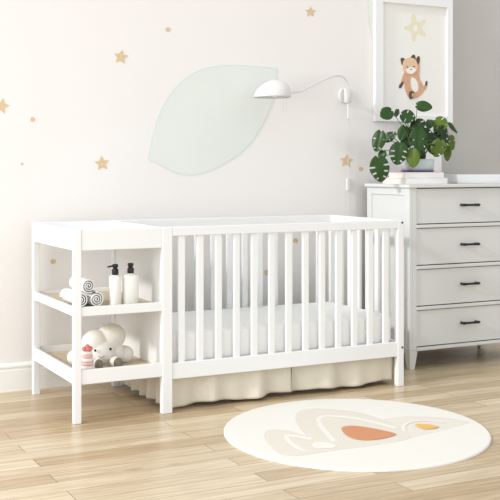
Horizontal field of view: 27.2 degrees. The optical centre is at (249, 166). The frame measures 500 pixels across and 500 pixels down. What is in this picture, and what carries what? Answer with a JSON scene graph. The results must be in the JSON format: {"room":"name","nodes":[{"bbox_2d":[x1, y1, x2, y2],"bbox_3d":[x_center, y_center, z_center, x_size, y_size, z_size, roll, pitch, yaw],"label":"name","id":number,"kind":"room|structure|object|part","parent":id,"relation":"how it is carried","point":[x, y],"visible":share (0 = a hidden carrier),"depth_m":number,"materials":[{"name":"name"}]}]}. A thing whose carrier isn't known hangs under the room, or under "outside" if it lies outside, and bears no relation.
{"room":"children's room","nodes":[
{"label":"children's room","id":0,"kind":"room"},
{"bbox_2d":[0,0,441,363],"bbox_3d":[-2.241,-0.290,5.229,7.785,3.000,0.250,0,0,-27],"label":"wall","id":1,"kind":"structure","parent":0,"point":[59,68],"depth_m":5.94,"materials":[{"name":"paint"}]},
{"bbox_2d":[0,98,9,113],"bbox_3d":[-1.333,-0.328,5.553,0.081,0.084,0.001,0,0,-27],"label":"sticker","id":2,"kind":"object","parent":1,"relation":"attached to","point":[3,105],"visible":1,"depth_m":5.56,"materials":[{"name":"beige paper"}]},
{"bbox_2d":[0,361,71,392],"bbox_3d":[-2.179,1.135,5.108,7.785,0.150,0.020,0,0,-27],"label":"baseboard","id":3,"kind":"structure","parent":1,"relation":"attached to","point":[17,376],"depth_m":5.59,"materials":[{"name":"white wood"}]},
{"bbox_2d":[95,156,108,169],"bbox_3d":[-0.834,-0.021,5.809,0.087,0.082,0.001,0,0,-27],"label":"sticker","id":4,"kind":"object","parent":1,"relation":"attached to","point":[101,163],"visible":1,"depth_m":5.81,"materials":[{"name":"beige paper"}]},
{"bbox_2d":[115,50,127,63],"bbox_3d":[-0.730,-0.626,5.862,0.086,0.080,0.001,0,0,-27],"label":"sticker","id":5,"kind":"object","parent":1,"relation":"attached to","point":[120,57],"visible":1,"depth_m":5.86,"materials":[{"name":"beige paper"}]},
{"bbox_2d":[147,65,277,174],"bbox_3d":[-0.210,-0.280,6.129,0.852,0.662,0.001,0,0,-27],"label":"sticker","id":6,"kind":"object","parent":1,"relation":"attached to","point":[212,115],"visible":0.96,"depth_m":6.11,"materials":[{"name":"paper"}]},
{"bbox_2d":[253,74,351,190],"bbox_3d":[0.370,0.261,6.252,0.814,1.673,0.223,0,0,-36],"label":"wall lamp","id":7,"kind":"object","parent":1,"relation":"attached to","point":[272,89],"visible":1,"depth_m":6.11,"materials":[{"name":"metal"}]},
{"bbox_3d":[0.131,-0.461,6.080,0.225,0.106,0.222,0,0,-27],"label":"lamp shade","id":8,"kind":"part","parent":7,"relation":"part of","materials":[{"name":"metal"}]},
{"bbox_3d":[0.419,-0.435,6.310,0.543,0.282,0.019,0,0,-42],"label":"arm","id":9,"kind":"part","parent":7,"relation":"part of","materials":[{"name":"metal"}]},
{"bbox_3d":[0.604,-0.452,6.538,0.099,0.099,0.016,0,0,-27],"label":"wall plate","id":10,"kind":"part","parent":7,"relation":"part of","materials":[{"name":"metal"}]},
{"bbox_2d":[346,178,349,190],"bbox_3d":[0.620,0.112,6.539,0.026,0.080,0.022,0,0,-27],"label":"switch","id":11,"kind":"object","parent":7,"relation":"attached to","point":[347,179],"depth_m":6.53,"materials":[{"name":"plastic"}]},
{"bbox_2d":[306,7,315,16],"bbox_3d":[0.378,-0.968,6.430,0.077,0.064,0.001,0,0,-27],"label":"sticker","id":12,"kind":"object","parent":1,"relation":"attached to","point":[310,11],"visible":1,"depth_m":6.43,"materials":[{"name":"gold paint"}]},
{"bbox_2d":[340,155,352,166],"bbox_3d":[0.614,-0.040,6.552,0.099,0.083,0.001,0,0,-27],"label":"sticker","id":13,"kind":"object","parent":1,"relation":"attached to","point":[346,161],"visible":1,"depth_m":6.55,"materials":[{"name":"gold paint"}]},
{"bbox_2d":[367,0,404,130],"bbox_3d":[0.927,-0.851,6.712,0.390,1.248,0.001,0,0,-27],"label":"sticker","id":14,"kind":"object","parent":1,"relation":"attached to","point":[370,2],"visible":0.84,"depth_m":6.64,"materials":[{"name":"white"}]},
{"bbox_2d":[373,0,452,122],"bbox_3d":[1.074,-0.707,6.768,0.618,0.828,0.032,0,0,-27],"label":"framed print","id":15,"kind":"object","parent":1,"relation":"attached to","point":[413,39],"visible":0.95,"depth_m":6.76,"materials":[{"name":"white paper"}]},
{"bbox_2d":[0,343,499,499],"bbox_3d":[1.013,1.235,2.955,11.500,0.050,7.967,0,0,-27],"label":"floor","id":16,"kind":"structure","parent":0,"point":[122,447],"depth_m":4.39,"materials":[{"name":"brown wood"}]},
{"bbox_2d":[32,215,403,424],"bbox_3d":[-0.156,0.752,5.599,1.882,0.915,0.746,0,0,-27],"label":"crib","id":17,"kind":"object","parent":16,"relation":"on","point":[146,324],"visible":0.85,"depth_m":5.34,"materials":[{"name":"white paint"}]},
{"bbox_3d":[-1.139,0.752,5.494,0.036,0.915,0.036,0,0,-27],"label":"leg","id":18,"kind":"part","parent":17,"relation":"part of","materials":[{"name":"white paint"}]},
{"bbox_3d":[-0.984,0.993,5.176,0.017,0.068,0.671,0,0,-27],"label":"shelf rail","id":19,"kind":"part","parent":17,"relation":"part of","materials":[{"name":"white paint"}]},
{"bbox_3d":[-0.984,0.684,5.176,0.017,0.044,0.671,0,0,-27],"label":"shelf rail","id":20,"kind":"part","parent":17,"relation":"part of","materials":[{"name":"white paint"}]},
{"bbox_3d":[-0.943,0.993,5.600,0.410,0.068,0.018,0,0,-27],"label":"shelf rail","id":21,"kind":"part","parent":17,"relation":"part of","materials":[{"name":"white paint"}]},
{"bbox_2d":[60,288,87,306],"bbox_3d":[-0.863,0.637,5.045,0.071,0.066,0.230,0,0,-27],"label":"rolled towel","id":22,"kind":"object","parent":17,"relation":"on","point":[66,294],"visible":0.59,"depth_m":5.01,"materials":[{"name":"white fabric"}]},
{"bbox_2d":[69,277,94,292],"bbox_3d":[-0.825,0.576,5.056,0.062,0.068,0.210,0,0,-27],"label":"rolled towel","id":23,"kind":"object","parent":22,"relation":"on","point":[87,285],"visible":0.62,"depth_m":4.97,"materials":[{"name":"white fabric"}]},
{"bbox_3d":[-0.943,0.684,5.600,0.410,0.044,0.018,0,0,-27],"label":"shelf rail","id":24,"kind":"part","parent":17,"relation":"part of","materials":[{"name":"white paint"}]},
{"bbox_3d":[-0.817,0.752,4.865,0.036,0.915,0.036,0,0,-27],"label":"leg","id":25,"kind":"part","parent":17,"relation":"part of","materials":[{"name":"white paint"}]},
{"bbox_2d":[81,344,93,369],"bbox_3d":[-0.779,0.920,4.948,0.068,0.141,0.068,0,0,-27],"label":"toy","id":26,"kind":"object","parent":17,"relation":"on","point":[87,362],"visible":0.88,"depth_m":4.93,"materials":[{"name":"pink plastic"}]},
{"bbox_2d":[81,290,103,305],"bbox_3d":[-0.787,0.637,5.079,0.066,0.071,0.220,0,0,-27],"label":"rolled towel","id":27,"kind":"object","parent":17,"relation":"on","point":[95,298],"visible":0.56,"depth_m":4.99,"materials":[{"name":"white fabric"}]},
{"bbox_2d":[46,350,148,368],"bbox_3d":[-0.782,0.998,5.280,0.436,0.012,0.699,0,0,-27],"label":"shelf","id":28,"kind":"object","parent":17,"relation":"attached to","point":[138,358],"depth_m":5.26,"materials":[{"name":"white wood"}]},
{"bbox_2d":[44,290,150,306],"bbox_3d":[-0.782,0.685,5.280,0.436,0.012,0.699,0,0,-27],"label":"shelf","id":29,"kind":"object","parent":17,"relation":"attached to","point":[52,298],"depth_m":5.20,"materials":[{"name":"white wood"}]},
{"bbox_2d":[67,323,132,367],"bbox_3d":[-0.722,0.889,5.122,0.343,0.204,0.218,0,0,-27],"label":"plush toy","id":30,"kind":"object","parent":17,"relation":"on","point":[107,342],"visible":0.85,"depth_m":5.11,"materials":[{"name":"white fabric"}]},
{"bbox_2d":[107,264,120,304],"bbox_3d":[-0.659,0.577,5.043,0.060,0.203,0.060,0,0,27],"label":"pump bottle","id":31,"kind":"object","parent":17,"relation":"on","point":[115,278],"visible":0.91,"depth_m":5.02,"materials":[{"name":"white plastic"}]},
{"bbox_3d":[-0.735,0.752,5.701,0.053,0.915,0.036,0,0,-27],"label":"leg","id":32,"kind":"part","parent":17,"relation":"part of","materials":[{"name":"white paint"}]},
{"bbox_3d":[-0.616,0.993,4.962,0.410,0.068,0.018,0,0,-27],"label":"shelf rail","id":33,"kind":"part","parent":17,"relation":"part of","materials":[{"name":"white paint"}]},
{"bbox_3d":[-0.616,0.684,4.962,0.410,0.044,0.018,0,0,-27],"label":"shelf rail","id":34,"kind":"part","parent":17,"relation":"part of","materials":[{"name":"white paint"}]},
{"bbox_2d":[122,263,138,303],"bbox_3d":[-0.588,0.576,5.080,0.080,0.205,0.080,0,0,-27],"label":"pump bottle","id":35,"kind":"object","parent":17,"relation":"on","point":[130,280],"visible":0.91,"depth_m":5.05,"materials":[{"name":"white plastic"}]},
{"bbox_3d":[-0.578,0.672,5.384,0.018,0.746,0.671,0,0,-27],"label":"panel","id":36,"kind":"part","parent":17,"relation":"part of","materials":[{"name":"white paint"}]},
{"bbox_3d":[-0.412,0.752,5.072,0.053,0.915,0.036,0,0,-27],"label":"leg","id":37,"kind":"part","parent":17,"relation":"part of","materials":[{"name":"white paint"}]},
{"bbox_3d":[-0.114,0.318,6.021,1.343,0.045,0.032,0,0,-27],"label":"rail","id":38,"kind":"part","parent":17,"relation":"part of","materials":[{"name":"white paint"}]},
{"bbox_2d":[120,357,393,407],"bbox_3d":[0.049,1.099,5.691,1.418,0.194,0.665,0,0,-27],"label":"bed skirt","id":39,"kind":"object","parent":17,"relation":"hanging from","point":[251,384],"visible":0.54,"depth_m":5.41,"materials":[{"name":"fabric"}]},
{"bbox_3d":[-0.560,1.099,5.403,0.066,0.189,0.600,0,0,-27],"label":"panel","id":40,"kind":"part","parent":39,"relation":"part of","materials":[{"name":"fabric"}]},
{"bbox_3d":[-0.093,1.099,5.279,0.697,0.194,0.054,0,0,-27],"label":"panel","id":41,"kind":"part","parent":39,"relation":"part of","materials":[{"name":"fabric"}]},
{"bbox_3d":[0.511,1.098,5.591,0.635,0.192,0.051,0,0,-27],"label":"panel","id":42,"kind":"part","parent":39,"relation":"part of","materials":[{"name":"fabric"}]},
{"bbox_3d":[0.657,1.098,6.025,0.024,0.192,0.625,0,0,-27],"label":"panel","id":43,"kind":"part","parent":39,"relation":"part of","materials":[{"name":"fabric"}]},
{"bbox_2d":[172,302,390,361],"bbox_3d":[0.046,0.902,5.704,1.331,0.168,0.663,0,0,-27],"label":"mattress","id":44,"kind":"object","parent":17,"relation":"on","point":[227,314],"visible":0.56,"depth_m":5.48,"materials":[{"name":"fabric"}]},
{"bbox_3d":[0.209,1.005,5.390,1.343,0.080,0.026,0,0,-27],"label":"rail","id":45,"kind":"part","parent":17,"relation":"part of","materials":[{"name":"white paint"}]},
{"bbox_3d":[0.209,0.318,5.390,1.343,0.045,0.032,0,0,-27],"label":"rail","id":46,"kind":"part","parent":17,"relation":"part of","materials":[{"name":"white paint"}]},
{"bbox_3d":[0.501,0.752,6.335,0.040,0.915,0.036,0,0,-27],"label":"leg","id":47,"kind":"part","parent":17,"relation":"part of","materials":[{"name":"white paint"}]},
{"bbox_3d":[0.663,0.318,6.021,0.032,0.045,0.671,0,0,-27],"label":"rail","id":48,"kind":"part","parent":17,"relation":"part of","materials":[{"name":"white paint"}]},
{"bbox_3d":[0.824,0.752,5.706,0.040,0.915,0.036,0,0,-27],"label":"leg","id":49,"kind":"part","parent":17,"relation":"part of","materials":[{"name":"white paint"}]},
{"bbox_2d":[224,399,490,471],"bbox_3d":[0.482,1.202,4.715,1.215,0.015,1.245,0,0,-27],"label":"round rug","id":50,"kind":"object","parent":16,"relation":"on","point":[347,435],"visible":1,"depth_m":4.60,"materials":[{"name":"carpet"}]},
{"bbox_2d":[364,183,499,369],"bbox_3d":[1.256,0.657,6.520,0.952,1.105,0.488,0,0,-27],"label":"dresser","id":51,"kind":"object","parent":16,"relation":"on","point":[452,231],"visible":0.93,"depth_m":6.28,"materials":[{"name":"paint"}]},
{"bbox_3d":[0.854,0.609,6.332,0.009,0.907,0.358,0,0,-27],"label":"panel","id":52,"kind":"part","parent":51,"relation":"part of","materials":[{"name":"paint"}]},
{"bbox_3d":[0.852,0.609,6.328,0.022,0.967,0.453,0,0,-27],"label":"frame","id":53,"kind":"part","parent":51,"relation":"part of","materials":[{"name":"paint"}]},
{"bbox_3d":[0.961,1.150,6.168,0.060,0.120,0.060,0,0,-27],"label":"leg","id":54,"kind":"part","parent":51,"relation":"part of","materials":[{"name":"paint"}]},
{"bbox_2d":[382,178,446,183],"bbox_3d":[1.018,0.086,6.381,0.303,0.036,0.260,0,0,-27],"label":"book","id":55,"kind":"object","parent":51,"relation":"on","point":[387,180],"visible":0.85,"depth_m":6.28,"materials":[{"name":"paper"}]},
{"bbox_2d":[388,172,443,177],"bbox_3d":[1.023,0.050,6.361,0.287,0.036,0.180,0,0,-27],"label":"book","id":56,"kind":"object","parent":55,"relation":"on","point":[391,174],"visible":0.91,"depth_m":6.29,"materials":[{"name":"paper"}]},
{"bbox_2d":[369,101,456,181],"bbox_3d":[1.004,-0.160,6.328,0.730,0.502,0.253,0,0,-39],"label":"monstera","id":57,"kind":"object","parent":56,"relation":"on","point":[416,135],"visible":1,"depth_m":6.29,"materials":[{"name":"green plant"}]},
{"bbox_3d":[1.349,1.088,6.341,0.812,0.020,0.030,0,0,-27],"label":"drawer rail","id":58,"kind":"part","parent":51,"relation":"part of","materials":[{"name":"paint"}]},
{"bbox_3d":[1.349,0.846,6.341,0.812,0.020,0.030,0,0,-27],"label":"drawer rail","id":59,"kind":"part","parent":51,"relation":"part of","materials":[{"name":"paint"}]},
{"bbox_3d":[1.349,0.602,6.341,0.812,0.020,0.030,0,0,-27],"label":"drawer rail","id":60,"kind":"part","parent":51,"relation":"part of","materials":[{"name":"paint"}]},
{"bbox_3d":[1.349,0.356,6.341,0.812,0.020,0.030,0,0,-27],"label":"drawer rail","id":61,"kind":"part","parent":51,"relation":"part of","materials":[{"name":"paint"}]},
{"bbox_3d":[1.345,0.966,6.347,0.808,0.212,0.024,0,0,-27],"label":"drawer","id":62,"kind":"part","parent":51,"relation":"part of","materials":[{"name":"paint"}]},
{"bbox_3d":[1.345,0.723,6.347,0.808,0.214,0.024,0,0,-27],"label":"drawer","id":63,"kind":"part","parent":51,"relation":"part of","materials":[{"name":"paint"}]},
{"bbox_3d":[1.345,0.478,6.347,0.808,0.216,0.024,0,0,-27],"label":"drawer","id":64,"kind":"part","parent":51,"relation":"part of","materials":[{"name":"paint"}]},
{"bbox_3d":[1.345,0.235,6.347,0.808,0.209,0.024,0,0,-27],"label":"drawer","id":65,"kind":"part","parent":51,"relation":"part of","materials":[{"name":"paint"}]},
{"bbox_3d":[1.348,0.952,6.314,0.141,0.019,0.038,0,0,-27],"label":"handle","id":66,"kind":"part","parent":51,"relation":"part of","materials":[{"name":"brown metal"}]},
{"bbox_3d":[1.348,0.714,6.314,0.141,0.019,0.038,0,0,-27],"label":"handle","id":67,"kind":"part","parent":51,"relation":"part of","materials":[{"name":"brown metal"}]},
{"bbox_3d":[1.348,0.473,6.314,0.141,0.019,0.038,0,0,-27],"label":"handle","id":68,"kind":"part","parent":51,"relation":"part of","materials":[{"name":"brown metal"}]},
{"bbox_3d":[1.348,0.233,6.314,0.141,0.019,0.038,0,0,-27],"label":"handle","id":69,"kind":"part","parent":51,"relation":"part of","materials":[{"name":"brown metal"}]},
{"bbox_2d":[444,174,499,183],"bbox_3d":[1.418,0.076,6.575,0.360,0.056,0.160,0,0,-27],"label":"tray","id":70,"kind":"object","parent":51,"relation":"on","point":[451,178],"visible":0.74,"depth_m":6.50,"materials":[{"name":"white paint"}]},
{"bbox_2d":[401,159,433,169],"bbox_3d":[1.036,-0.013,6.385,0.206,0.068,0.206,0,0,-27],"label":"pot","id":71,"kind":"object","parent":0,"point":[424,164],"depth_m":6.30,"materials":[{"name":"white ceramic"}]},
{"bbox_2d":[442,0,499,173],"bbox_3d":[2.854,-0.290,7.893,3.715,3.000,0.160,0,0,-27],"label":"wall","id":72,"kind":"structure","parent":0,"point":[476,23],"depth_m":7.14,"materials":[{"name":"beige paint"}]}
]}

